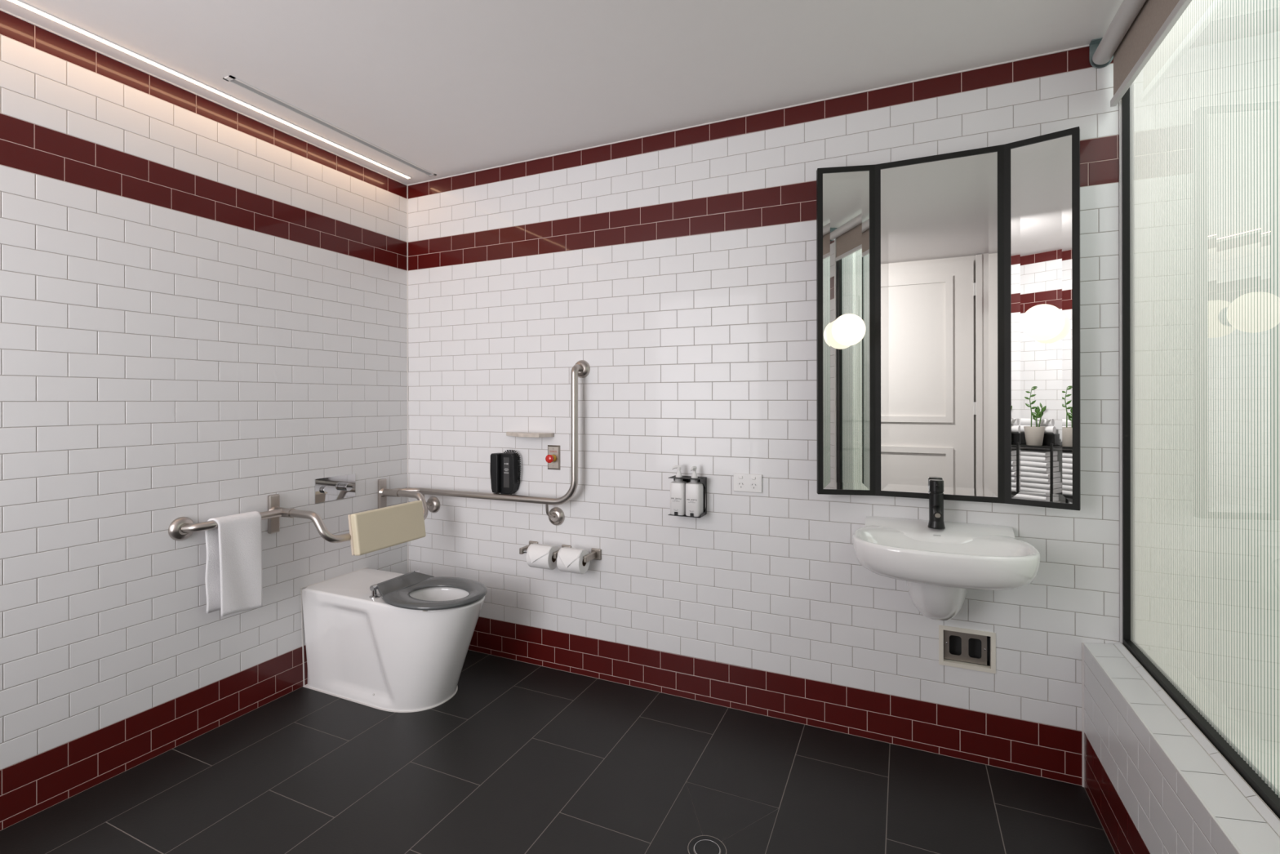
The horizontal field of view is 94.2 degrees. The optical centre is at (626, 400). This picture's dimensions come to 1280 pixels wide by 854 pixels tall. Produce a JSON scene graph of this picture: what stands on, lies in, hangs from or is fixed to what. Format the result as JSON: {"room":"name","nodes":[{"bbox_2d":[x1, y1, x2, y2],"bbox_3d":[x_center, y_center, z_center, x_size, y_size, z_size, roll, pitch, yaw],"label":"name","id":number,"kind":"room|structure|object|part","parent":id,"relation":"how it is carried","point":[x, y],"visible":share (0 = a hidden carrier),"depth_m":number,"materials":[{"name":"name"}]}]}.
{"room":"accessible bathroom","nodes":[
{"label":"accessible bathroom","id":0,"kind":"room"},
{"bbox_2d":[0,10,407,830],"bbox_3d":[-1.875,0.057,1.754,0.090,2.404,3.160,0,0,25],"label":"wall","id":1,"kind":"structure","parent":0,"point":[203,302],"depth_m":2.10,"materials":[{"name":"white tile"}]},
{"bbox_2d":[168,508,282,540],"bbox_3d":[-1.528,0.468,2.288,0.088,0.086,0.379,0,0,25],"label":"grab rail","id":2,"kind":"object","parent":1,"relation":"attached to","point":[181,528],"visible":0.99,"depth_m":2.17,"materials":[{"name":"metal"}]},
{"bbox_2d":[204,511,262,616],"bbox_3d":[-1.500,0.625,2.275,0.069,0.375,0.180,0,0,25],"label":"hand towel","id":3,"kind":"object","parent":2,"relation":"hanging from","point":[233,576],"visible":0.98,"depth_m":2.25,"materials":[{"name":"white fabric"}]},
{"bbox_2d":[314,473,355,503],"bbox_3d":[-1.338,0.407,2.756,0.042,0.110,0.216,0,0,25],"label":"flush plate","id":4,"kind":"object","parent":1,"relation":"attached to","point":[341,486],"visible":1,"depth_m":2.75,"materials":[{"name":"silver metal"}]},
{"bbox_2d":[267,478,428,555],"bbox_3d":[-1.193,0.517,2.665,0.377,0.247,0.622,0,0,25],"label":"toilet backrest","id":5,"kind":"object","parent":1,"relation":"attached to","point":[384,526],"visible":0.98,"depth_m":2.54,"materials":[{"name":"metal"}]},
{"bbox_3d":[-1.475,0.473,2.482,0.020,0.160,0.045,0,0,25],"label":"wall plate","id":6,"kind":"part","parent":5,"relation":"part of","materials":[{"name":"metal"}]},
{"bbox_3d":[-1.234,0.476,2.999,0.020,0.160,0.045,0,0,25],"label":"wall plate","id":7,"kind":"part","parent":5,"relation":"part of","materials":[{"name":"metal"}]},
{"bbox_2d":[350,500,426,555],"bbox_3d":[-1.039,0.553,2.614,0.055,0.172,0.380,0,0,25],"label":"cushion","id":8,"kind":"object","parent":5,"relation":"on","point":[374,530],"depth_m":2.57,"materials":[{"name":"leather"}]},
{"bbox_2d":[0,649,1115,853],"bbox_3d":[-0.442,1.307,1.075,3.120,0.100,3.220,0,0,25],"label":"floor","id":9,"kind":"structure","parent":0,"point":[524,757],"depth_m":1.93,"materials":[{"name":"tile"}]},
{"bbox_2d":[300,566,487,712],"bbox_3d":[-0.982,1.015,2.583,0.829,0.486,0.383,0,0,25],"label":"toilet","id":10,"kind":"object","parent":9,"relation":"on","point":[383,640],"visible":1,"depth_m":2.47,"materials":[{"name":"ceramic"}]},
{"bbox_3d":[-1.055,0.806,2.487,0.042,0.035,0.042,0,0,25],"label":"hinge post","id":11,"kind":"part","parent":10,"relation":"part of","materials":[{"name":"silver metal"}]},
{"bbox_3d":[-0.806,0.805,2.501,0.438,0.020,0.380,0,0,25],"label":"seat","id":12,"kind":"part","parent":10,"relation":"part of","materials":[{"name":"grey plastic"}]},
{"bbox_2d":[688,835,726,853],"bbox_3d":[0.225,1.257,1.662,0.108,0.006,0.108,0,0,25],"label":"floor drain","id":13,"kind":"object","parent":9,"relation":"on","point":[704,844],"visible":1,"depth_m":1.67,"materials":[{"name":"metal"}]},
{"bbox_2d":[0,0,1123,184],"bbox_3d":[-0.504,-1.198,1.091,3.160,0.100,3.400,0,0,25],"label":"ceiling","id":14,"kind":"structure","parent":0,"point":[446,88],"depth_m":1.96,"materials":[{"name":"paint"}]},
{"bbox_2d":[8,0,411,178],"bbox_3d":[-1.746,-1.143,1.713,0.024,0.006,2.977,0,0,25],"label":"recessed light","id":15,"kind":"object","parent":14,"relation":"in","point":[19,2],"visible":1,"depth_m":2.10,"materials":[{"name":"white plastic"}]},
{"bbox_2d":[222,75,436,176],"bbox_3d":[-1.201,-1.145,2.567,0.043,0.003,1.020,0,0,25],"label":"ceiling vent","id":16,"kind":"object","parent":14,"relation":"in","point":[230,78],"visible":1,"depth_m":2.44,"materials":[{"name":"grey metal"}]},
{"bbox_2d":[408,46,1119,785],"bbox_3d":[0.220,0.054,2.570,3.019,2.404,0.090,0,0,25],"label":"wall","id":17,"kind":"structure","parent":0,"point":[680,266],"depth_m":2.44,"materials":[{"name":"white tile"}]},
{"bbox_2d":[406,186,408,573],"bbox_3d":[-1.166,0.056,3.164,0.004,2.404,0.004,0,0,25],"label":"trim","id":18,"kind":"structure","parent":17,"relation":"attached to","point":[406,186],"depth_m":3.16,"materials":[{"name":"silver metal"}]},
{"bbox_2d":[393,360,590,525],"bbox_3d":[-0.685,0.200,2.853,1.068,0.768,0.162,0,0,25],"label":"grab rail","id":19,"kind":"object","parent":17,"relation":"attached to","point":[581,369],"visible":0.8,"depth_m":2.72,"materials":[{"name":"metal"}]},
{"bbox_2d":[490,449,521,494],"bbox_3d":[-0.576,0.349,2.849,0.141,0.226,0.077,0,0,25],"label":"wall phone","id":20,"kind":"object","parent":17,"relation":"attached to","point":[505,468],"visible":0.93,"depth_m":2.83,"materials":[{"name":"black plastic"}]},
{"bbox_2d":[503,462,508,473],"bbox_3d":[-0.574,0.323,2.834,0.027,0.050,0.001,0,0,25],"label":"print","id":21,"kind":"object","parent":20,"relation":"attached to","point":[505,464],"depth_m":2.83},
{"bbox_3d":[-0.549,0.316,2.852,0.094,0.160,0.017,0,0,19],"label":"coiled cord","id":22,"kind":"part","parent":20,"relation":"part of","materials":[{"name":"black plastic"}]},
{"bbox_2d":[506,431,554,437],"bbox_3d":[-0.481,0.161,2.800,0.271,0.018,0.085,0,0,25],"label":"wall shelf","id":23,"kind":"object","parent":17,"relation":"attached to","point":[526,434],"visible":1,"depth_m":2.76,"materials":[{"name":"stone"}]},
{"bbox_2d":[0,8,1089,186],"bbox_3d":[-0.468,-1.145,1.097,3.020,0.004,3.160,0,0,25],"label":"trim","id":24,"kind":"structure","parent":17,"relation":"attached to","point":[1,10],"depth_m":2.26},
{"bbox_2d":[545,444,559,470],"bbox_3d":[-0.351,0.267,2.760,0.069,0.114,0.049,0,0,25],"label":"button","id":25,"kind":"object","parent":17,"relation":"attached to","point":[553,458],"visible":1,"depth_m":2.77,"materials":[{"name":"metal"}]},
{"bbox_2d":[519,540,601,562],"bbox_3d":[-0.310,0.694,2.711,0.387,0.050,0.104,0,0,25],"label":"toilet roll holder","id":26,"kind":"object","parent":17,"relation":"attached to","point":[596,553],"visible":0.56,"depth_m":2.67,"materials":[{"name":"metal"}]},
{"bbox_3d":[-0.468,0.695,2.780,0.017,0.028,0.096,0,0,25],"label":"arm","id":27,"kind":"part","parent":26,"relation":"part of","materials":[{"name":"metal"}]},
{"bbox_3d":[-0.443,0.694,2.824,0.050,0.050,0.010,0,0,25],"label":"wall plate","id":28,"kind":"part","parent":26,"relation":"part of","materials":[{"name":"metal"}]},
{"bbox_2d":[526,542,559,569],"bbox_3d":[-0.380,0.708,2.699,0.116,0.107,0.110,0,0,25],"label":"toilet roll","id":29,"kind":"object","parent":26,"relation":"on","point":[538,555],"visible":0.94,"depth_m":2.66,"materials":[{"name":"paper"}]},
{"bbox_3d":[-0.303,0.695,2.703,0.017,0.028,0.096,0,0,25],"label":"arm","id":30,"kind":"part","parent":26,"relation":"part of","materials":[{"name":"metal"}]},
{"bbox_3d":[-0.278,0.694,2.748,0.050,0.050,0.010,0,0,25],"label":"wall plate","id":31,"kind":"part","parent":26,"relation":"part of","materials":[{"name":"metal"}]},
{"bbox_2d":[556,546,590,573],"bbox_3d":[-0.237,0.708,2.632,0.111,0.107,0.110,0,0,25],"label":"toilet roll","id":32,"kind":"object","parent":26,"relation":"on","point":[569,559],"visible":0.98,"depth_m":2.60,"materials":[{"name":"paper"}]},
{"bbox_3d":[-0.163,0.694,2.638,0.017,0.028,0.096,0,0,25],"label":"arm","id":33,"kind":"part","parent":26,"relation":"part of","materials":[{"name":"metal"}]},
{"bbox_3d":[-0.138,0.693,2.682,0.050,0.050,0.010,0,0,25],"label":"wall plate","id":34,"kind":"part","parent":26,"relation":"part of","materials":[{"name":"metal"}]},
{"bbox_2d":[667,475,706,517],"bbox_3d":[0.248,0.395,2.458,0.146,0.155,0.086,0,0,25],"label":"bracket","id":35,"kind":"object","parent":17,"relation":"attached to","point":[703,480],"visible":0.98,"depth_m":2.45,"materials":[{"name":"black metal"}]},
{"bbox_2d":[670,465,687,515],"bbox_3d":[0.217,0.369,2.466,0.063,0.202,0.068,0,0,25],"label":"pump bottle","id":36,"kind":"object","parent":35,"relation":"on","point":[677,487],"visible":0.99,"depth_m":2.44,"materials":[{"name":"white plastic"}]},
{"bbox_3d":[0.250,0.472,2.458,0.138,0.002,0.084,0,0,25],"label":"plate","id":37,"kind":"part","parent":35,"relation":"part of","materials":[{"name":"black metal"}]},
{"bbox_3d":[0.251,0.319,2.458,0.140,0.002,0.083,0,0,25],"label":"plate","id":38,"kind":"part","parent":35,"relation":"part of","materials":[{"name":"black metal"}]},
{"bbox_3d":[0.262,0.396,2.498,0.138,0.150,0.002,0,0,25],"label":"plate","id":39,"kind":"part","parent":35,"relation":"part of","materials":[{"name":"black metal"}]},
{"bbox_2d":[685,466,703,516],"bbox_3d":[0.278,0.369,2.438,0.063,0.202,0.068,0,0,25],"label":"pump bottle","id":40,"kind":"object","parent":35,"relation":"on","point":[694,488],"visible":0.99,"depth_m":2.41,"materials":[{"name":"white plastic"}]},
{"bbox_3d":[0.314,0.394,2.429,0.002,0.153,0.083,0,0,25],"label":"plate","id":41,"kind":"part","parent":35,"relation":"part of","materials":[{"name":"black metal"}]},
{"bbox_2d":[733,473,762,493],"bbox_3d":[0.486,0.332,2.389,0.115,0.072,0.014,0,0,25],"label":"power outlet","id":42,"kind":"object","parent":17,"relation":"attached to","point":[748,482],"visible":1,"depth_m":2.38,"materials":[{"name":"white plastic"}]},
{"bbox_2d":[853,515,1039,620],"bbox_3d":[1.016,0.587,1.927,0.524,0.318,0.403,0,0,25],"label":"basin","id":43,"kind":"object","parent":17,"relation":"attached to","point":[938,567],"visible":1,"depth_m":1.89,"materials":[{"name":"ceramic"}]},
{"bbox_2d":[928,479,945,528],"bbox_3d":[1.048,0.354,2.008,0.053,0.164,0.118,0,0,25],"label":"mixer tap","id":44,"kind":"object","parent":43,"relation":"on","point":[935,486],"visible":1,"depth_m":2.02,"materials":[{"name":"metal"}]},
{"bbox_3d":[1.040,0.372,1.992,0.023,0.034,0.078,0,0,25],"label":"spout","id":45,"kind":"part","parent":44,"relation":"part of","materials":[{"name":"metal"}]},
{"bbox_3d":[1.016,0.509,1.927,0.524,0.120,0.402,0,0,25],"label":"bowl","id":46,"kind":"part","parent":43,"relation":"part of","materials":[{"name":"ceramic"}]},
{"bbox_2d":[816,126,1080,510],"bbox_3d":[1.078,-0.255,2.063,0.797,1.196,0.104,0,0,25],"label":"mirror","id":47,"kind":"object","parent":17,"relation":"attached to","point":[942,259],"visible":0.94,"depth_m":2.05,"materials":[{"name":"black metal"}]},
{"bbox_3d":[0.802,-0.254,2.179,0.200,1.196,0.028,0,0,9],"label":"frame","id":48,"kind":"part","parent":47,"relation":"part of","materials":[{"name":"black metal"}]},
{"bbox_2d":[822,170,870,489],"bbox_3d":[0.801,-0.254,2.171,0.163,1.159,0.005,0,0,9],"label":"mirror glass","id":49,"kind":"object","parent":47,"relation":"attached to","point":[846,193],"depth_m":2.17,"materials":[{"name":"silver metal"}]},
{"bbox_2d":[831,313,866,346],"bbox_3d":[0.788,-0.250,2.110,0.113,0.113,0.132,0,0,25],"label":"globe lamp","id":50,"kind":"object","parent":47,"relation":"attached to","point":[848,329],"visible":1,"depth_m":2.06,"materials":[{"name":"white glass"}]},
{"bbox_2d":[880,151,997,497],"bbox_3d":[1.081,-0.255,2.071,0.360,1.160,0.005,0,0,25],"label":"mirror glass","id":51,"kind":"object","parent":47,"relation":"attached to","point":[939,213],"depth_m":2.07,"materials":[{"name":"silver metal"}]},
{"bbox_3d":[1.085,-0.255,2.077,0.397,1.196,0.028,0,0,25],"label":"frame","id":52,"kind":"part","parent":47,"relation":"part of","materials":[{"name":"black metal"}]},
{"bbox_2d":[1010,134,1072,503],"bbox_3d":[1.339,-0.255,1.921,0.163,1.159,0.005,0,0,41],"label":"mirror glass","id":53,"kind":"object","parent":47,"relation":"attached to","point":[1042,166],"depth_m":1.92,"materials":[{"name":"silver metal"}]},
{"bbox_3d":[1.343,-0.255,1.926,0.200,1.196,0.028,0,0,41],"label":"frame","id":54,"kind":"part","parent":47,"relation":"part of","materials":[{"name":"black metal"}]},
{"bbox_2d":[1021,304,1065,340],"bbox_3d":[1.305,-0.244,1.867,0.113,0.113,0.131,0,0,25],"label":"globe lamp","id":55,"kind":"object","parent":47,"relation":"attached to","point":[1040,322],"visible":1,"depth_m":1.82,"materials":[{"name":"white glass"}]},
{"bbox_2d":[938,624,995,673],"bbox_3d":[1.198,0.865,2.098,0.172,0.138,0.068,0,0,25],"label":"outlet box","id":56,"kind":"object","parent":17,"relation":"attached to","point":[959,647],"visible":0.95,"depth_m":2.09,"materials":[{"name":"beige plastic"}]},
{"bbox_3d":[1.188,0.864,2.086,0.132,0.105,0.003,0,0,25],"label":"metal plate","id":57,"kind":"part","parent":56,"relation":"part of","materials":[{"name":"metal"}]},
{"bbox_2d":[1084,646,1236,853],"bbox_3d":[0.878,1.024,0.570,0.050,0.461,2.980,0,0,25],"label":"wall","id":58,"kind":"structure","parent":0,"point":[1142,804],"depth_m":1.53,"materials":[{"name":"white tile"}]},
{"bbox_2d":[1081,642,1084,786],"bbox_3d":[1.482,1.021,1.930,0.005,0.467,0.005,0,0,25],"label":"trim","id":59,"kind":"structure","parent":58,"relation":"attached to","point":[1082,643],"depth_m":1.93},
{"bbox_2d":[1084,642,1242,853],"bbox_3d":[0.857,0.792,0.580,0.006,0.008,2.980,0,0,25],"label":"trim","id":60,"kind":"structure","parent":58,"relation":"attached to","point":[1181,775],"depth_m":1.29,"materials":[{"name":"silver metal"}]},
{"bbox_2d":[1085,641,1279,853],"bbox_3d":[0.916,0.779,0.552,0.135,0.020,2.980,0,0,25],"label":"window sill","id":61,"kind":"structure","parent":58,"relation":"on","point":[1248,820],"depth_m":1.29,"materials":[{"name":"white tile"}]},
{"bbox_3d":[0.560,-0.190,-0.411,0.120,1.918,1.295,0,0,25],"label":"wall","id":62,"kind":"structure","parent":0,"visible":0},
{"bbox_2d":[1119,0,1279,818],"bbox_3d":[1.189,-0.187,1.039,0.034,1.926,1.865,0,0,25],"label":"window","id":63,"kind":"structure","parent":62,"relation":"in","point":[1201,118],"depth_m":1.40,"materials":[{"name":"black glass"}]},
{"bbox_3d":[1.196,-0.189,1.047,0.028,1.922,1.845,0,0,25],"label":"frame","id":64,"kind":"part","parent":63,"relation":"part of","materials":[{"name":"black metal"}]},
{"bbox_2d":[1088,0,1192,106],"bbox_3d":[1.141,-1.039,1.085,0.065,0.220,1.815,0,0,25],"label":"roller blind","id":65,"kind":"object","parent":63,"relation":"attached to","point":[1138,28],"visible":1,"depth_m":1.69,"materials":[{"name":"fabric"}]},
{"bbox_3d":[1.196,-0.188,1.047,0.028,1.924,1.814,0,0,25],"label":"frame","id":66,"kind":"part","parent":63,"relation":"part of","materials":[{"name":"black metal"}]}
]}

